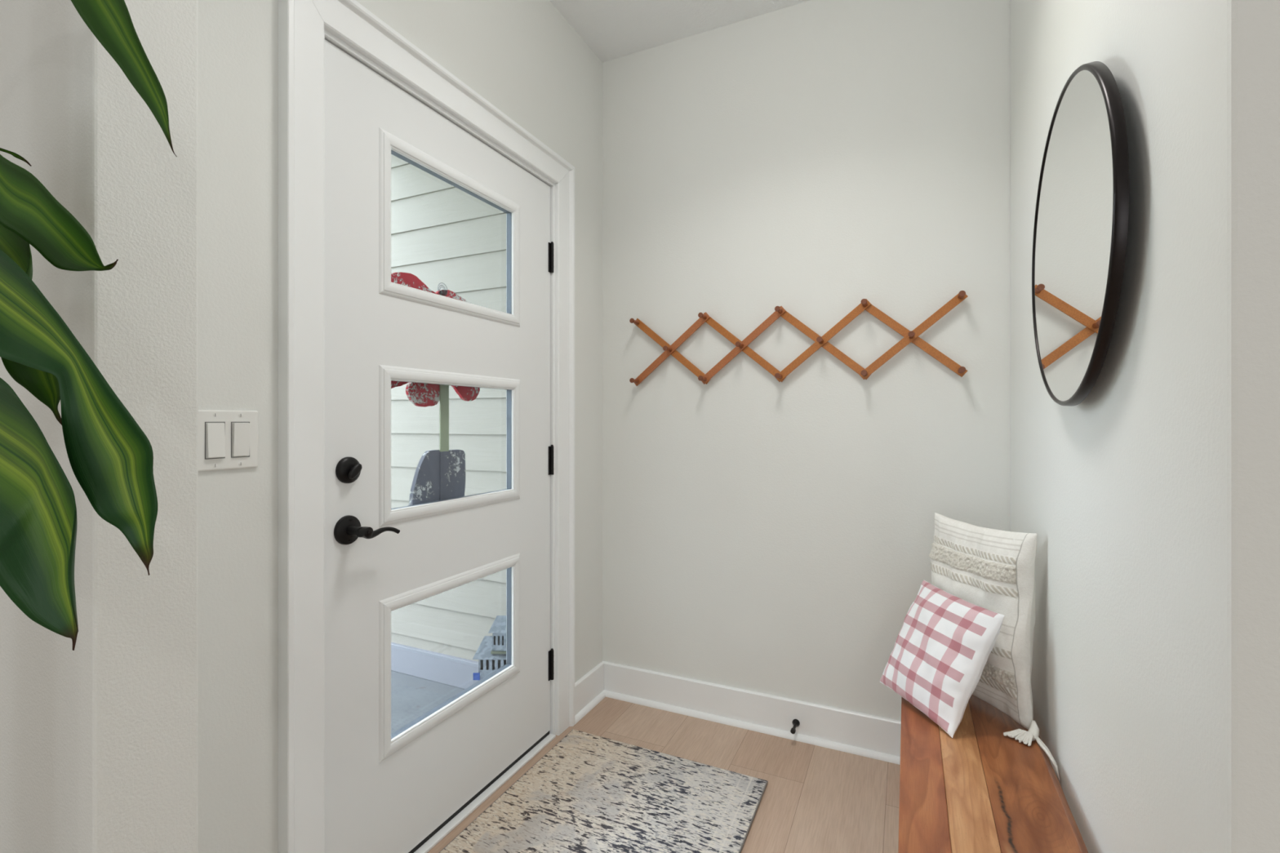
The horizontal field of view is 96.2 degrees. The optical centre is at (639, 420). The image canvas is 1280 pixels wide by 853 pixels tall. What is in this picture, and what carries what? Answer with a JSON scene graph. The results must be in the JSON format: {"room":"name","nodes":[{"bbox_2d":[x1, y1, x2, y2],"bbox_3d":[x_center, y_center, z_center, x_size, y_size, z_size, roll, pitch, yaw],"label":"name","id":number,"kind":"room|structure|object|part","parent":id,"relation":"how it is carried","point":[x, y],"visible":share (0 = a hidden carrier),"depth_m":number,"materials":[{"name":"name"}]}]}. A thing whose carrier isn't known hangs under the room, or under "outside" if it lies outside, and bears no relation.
{"room":"entryway","nodes":[
{"label":"entryway","id":0,"kind":"room"},
{"bbox_2d":[0,0,198,852],"bbox_3d":[-1.710,-0.188,1.301,2.200,2.735,0.128,0,0,25],"label":"wall","id":1,"kind":"structure","parent":0,"point":[99,739],"depth_m":0.83,"materials":[{"name":"white paint"}]},
{"bbox_2d":[198,0,602,852],"bbox_3d":[-0.587,-0.188,1.769,0.160,2.735,1.670,0,0,25],"label":"wall","id":2,"kind":"structure","parent":0,"point":[523,57],"depth_m":1.18,"materials":[{"name":"white paint"}]},
{"bbox_2d":[198,409,257,471],"bbox_3d":[-0.798,0.037,1.112,0.013,0.115,0.117,0,0,25],"label":"light switch","id":3,"kind":"object","parent":2,"relation":"attached to","point":[228,439],"visible":0.93,"depth_m":1.11,"materials":[{"name":"white plastic"}]},
{"bbox_2d":[278,0,574,852],"bbox_3d":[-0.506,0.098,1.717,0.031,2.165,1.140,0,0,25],"label":"trim","id":4,"kind":"structure","parent":2,"relation":"attached to","point":[302,24],"depth_m":1.26,"materials":[{"name":"white paint"}]},
{"bbox_3d":[-0.727,0.098,1.243,0.031,2.164,0.095,0,0,25],"label":"casing","id":5,"kind":"part","parent":4,"relation":"part of","materials":[{"name":"white paint"}]},
{"bbox_3d":[-0.506,-0.937,1.717,0.031,0.095,1.140,0,0,25],"label":"head casing","id":6,"kind":"part","parent":4,"relation":"part of","materials":[{"name":"white paint"}]},
{"bbox_3d":[-0.286,0.098,2.190,0.031,2.164,0.095,0,0,25],"label":"casing","id":7,"kind":"part","parent":4,"relation":"part of","materials":[{"name":"white paint"}]},
{"bbox_2d":[324,39,554,852],"bbox_3d":[-0.515,0.148,1.726,0.132,2.045,0.929,0,0,25],"label":"door","id":8,"kind":"structure","parent":2,"relation":"in","point":[385,792],"depth_m":1.53,"materials":[{"name":"white paint"}]},
{"bbox_3d":[-0.692,0.260,1.363,0.014,0.069,0.069,0,0,25],"label":"handle","id":9,"kind":"part","parent":8,"relation":"part of","materials":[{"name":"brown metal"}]},
{"bbox_3d":[-0.640,0.265,1.387,0.064,0.034,0.118,0,0,25],"label":"lever","id":10,"kind":"part","parent":8,"relation":"part of","materials":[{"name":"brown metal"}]},
{"bbox_3d":[-0.535,0.660,1.711,0.016,0.409,0.581,0,0,25],"label":"lite frame","id":11,"kind":"part","parent":8,"relation":"part of","materials":[{"name":"white paint"}]},
{"bbox_3d":[-0.535,0.064,1.711,0.016,0.410,0.581,0,0,25],"label":"lite frame","id":12,"kind":"part","parent":8,"relation":"part of","materials":[{"name":"white paint"}]},
{"bbox_3d":[-0.535,-0.531,1.711,0.016,0.420,0.581,0,0,25],"label":"lite frame","id":13,"kind":"part","parent":8,"relation":"part of","materials":[{"name":"white paint"}]},
{"bbox_3d":[-0.575,0.660,1.730,0.019,0.409,0.581,0,0,25],"label":"lite frame","id":14,"kind":"part","parent":8,"relation":"part of","materials":[{"name":"white paint"}]},
{"bbox_3d":[-0.575,0.064,1.730,0.019,0.410,0.581,0,0,25],"label":"lite frame","id":15,"kind":"part","parent":8,"relation":"part of","materials":[{"name":"white paint"}]},
{"bbox_3d":[-0.575,-0.531,1.730,0.019,0.420,0.581,0,0,25],"label":"lite frame","id":16,"kind":"part","parent":8,"relation":"part of","materials":[{"name":"white paint"}]},
{"bbox_2d":[413,733,555,852],"bbox_3d":[-0.587,1.175,1.754,0.173,0.009,0.926,0,0,25],"label":"trim","id":17,"kind":"structure","parent":2,"relation":"attached to","point":[457,820],"depth_m":1.78,"materials":[{"name":"white paint"}]},
{"bbox_2d":[574,662,605,724],"bbox_3d":[-0.210,1.112,2.353,0.031,0.136,0.262,0,0,25],"label":"baseboard","id":18,"kind":"structure","parent":2,"relation":"attached to","point":[589,691],"depth_m":2.35,"materials":[{"name":"white paint"}]},
{"bbox_3d":[-0.203,1.171,2.350,0.017,0.019,0.262,0,0,25],"label":"shoe moulding","id":19,"kind":"part","parent":18,"relation":"part of","materials":[{"name":"white paint"}]},
{"bbox_2d":[391,670,464,733],"bbox_3d":[-2.608,1.410,1.933,3.638,0.140,3.300,0,0,25],"label":"floor","id":20,"kind":"structure","parent":0,"point":[412,697],"depth_m":2.79,"materials":[{"name":"concrete"}]},
{"bbox_2d":[472,615,506,680],"bbox_3d":[-0.589,1.095,2.515,0.244,0.490,0.170,0,0,0],"label":"lantern","id":21,"kind":"object","parent":20,"relation":"on","point":[491,654],"visible":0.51,"depth_m":2.45,"materials":[{"name":"metal"}]},
{"bbox_2d":[391,271,479,505],"bbox_3d":[-0.616,-0.065,1.699,0.024,0.700,0.418,0,0,25],"label":"flower ornament","id":22,"kind":"object","parent":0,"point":[439,474],"visible":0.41,"depth_m":1.71,"materials":[{"name":"red paint"}]},
{"bbox_3d":[-0.605,0.187,1.720,0.013,0.198,0.222,0,0,25],"label":"flower pot","id":23,"kind":"part","parent":22,"relation":"part of","materials":[{"name":"grey paint"}]},
{"bbox_3d":[-0.591,-0.064,1.731,0.004,0.313,0.034,0,0,25],"label":"stem","id":24,"kind":"part","parent":22,"relation":"part of","materials":[{"name":"green paint"}]},
{"bbox_2d":[391,154,506,662],"bbox_3d":[-2.378,-0.253,3.611,4.638,2.936,0.064,0,0,25],"label":"wall","id":25,"kind":"structure","parent":0,"point":[441,232],"depth_m":2.92,"materials":[{"name":"white wood"}]},
{"bbox_2d":[391,642,478,688],"bbox_3d":[-2.381,1.268,3.605,4.638,0.141,0.078,0,0,25],"label":"trim","id":26,"kind":"structure","parent":25,"relation":"attached to","point":[447,669],"depth_m":2.95,"materials":[{"name":"paint"}]},
{"bbox_2d":[427,697,900,852],"bbox_3d":[-0.435,1.205,-0.696,6.440,0.050,6.210,0,0,25],"label":"floor","id":27,"kind":"structure","parent":0,"point":[815,799],"depth_m":1.91,"materials":[{"name":"brown wood"}]},
{"bbox_2d":[0,0,177,650],"bbox_3d":[-0.738,0.269,0.576,0.753,1.823,0.300,0,0,2],"label":"potted plant","id":28,"kind":"object","parent":27,"relation":"on","point":[110,456],"visible":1,"depth_m":0.44,"materials":[{"name":"green plant"}]},
{"bbox_2d":[439,728,768,852],"bbox_3d":[-0.172,1.175,1.484,0.743,0.009,1.192,0,0,25],"label":"rug","id":29,"kind":"object","parent":27,"relation":"on","point":[589,793],"visible":1,"depth_m":1.75,"materials":[{"name":"beige fabric"}]},
{"bbox_2d":[897,694,1088,852],"bbox_3d":[0.726,0.955,1.234,0.303,0.450,1.410,0,0,25],"label":"bench","id":30,"kind":"object","parent":27,"relation":"on","point":[979,789],"visible":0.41,"depth_m":1.13,"materials":[{"name":"brown wood"}]},
{"bbox_2d":[880,579,1004,737],"bbox_3d":[0.751,0.585,1.454,0.154,0.285,0.288,0,0,-13],"label":"plaid cushion","id":31,"kind":"object","parent":30,"relation":"on","point":[944,642],"visible":1,"depth_m":1.40,"materials":[{"name":"fabric"}]},
{"bbox_3d":[0.758,0.585,1.455,0.140,0.285,0.286,0,0,-11],"label":"panel","id":32,"kind":"part","parent":31,"relation":"part of","materials":[{"name":"white fabric"}]},
{"bbox_2d":[928,512,1059,782],"bbox_3d":[0.889,0.524,1.453,0.133,0.512,0.451,0,0,-7],"label":"cushion","id":33,"kind":"object","parent":30,"relation":"on","point":[993,570],"visible":0.65,"depth_m":1.39,"materials":[{"name":"white fabric"}]},
{"bbox_3d":[0.881,0.496,1.505,0.232,0.456,0.294,0,0,25],"label":"panel","id":34,"kind":"part","parent":33,"relation":"part of","materials":[{"name":"white fabric"}]},
{"bbox_3d":[0.901,0.496,1.507,0.076,0.456,0.349,0,0,-15],"label":"panel","id":35,"kind":"part","parent":33,"relation":"part of","materials":[{"name":"white fabric"}]},
{"bbox_2d":[549,0,809,62],"bbox_3d":[-0.435,-1.605,-0.696,6.440,0.100,6.210,0,0,25],"label":"ceiling","id":36,"kind":"structure","parent":0,"point":[613,29],"depth_m":2.22,"materials":[{"name":"white paint"}]},
{"bbox_2d":[602,0,1009,720],"bbox_3d":[0.525,-0.188,2.238,1.780,2.735,0.120,0,0,25],"label":"wall","id":37,"kind":"structure","parent":0,"point":[814,160],"depth_m":2.14,"materials":[{"name":"white paint"}]},
{"bbox_2d":[601,661,901,764],"bbox_3d":[0.511,1.112,2.161,1.499,0.136,0.031,0,0,25],"label":"baseboard","id":38,"kind":"structure","parent":37,"relation":"attached to","point":[875,737],"depth_m":2.19,"materials":[{"name":"white paint"}]},
{"bbox_2d":[790,719,799,733],"bbox_3d":[0.565,1.122,2.099,0.027,0.027,0.070,0,0,25],"label":"door stop","id":39,"kind":"object","parent":38,"relation":"attached to","point":[796,722],"visible":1,"depth_m":2.11,"materials":[{"name":"black metal"}]},
{"bbox_2d":[629,290,968,386],"bbox_3d":[0.518,-0.286,2.129,1.220,0.284,0.083,0,0,25],"label":"coat rack","id":40,"kind":"object","parent":37,"relation":"attached to","point":[909,336],"visible":1,"depth_m":2.10,"materials":[{"name":"brown wood"}]},
{"bbox_2d":[1009,0,1279,852],"bbox_3d":[0.956,-0.188,1.198,0.120,2.735,1.400,0,0,25],"label":"wall","id":41,"kind":"structure","parent":0,"point":[1151,502],"depth_m":0.74,"materials":[{"name":"white paint"}]},
{"bbox_2d":[1031,61,1129,405],"bbox_3d":[0.804,-0.324,1.062,0.038,0.594,0.594,0,0,25],"label":"wall mirror","id":42,"kind":"object","parent":41,"relation":"attached to","point":[1082,217],"visible":1,"depth_m":0.96,"materials":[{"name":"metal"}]}
]}

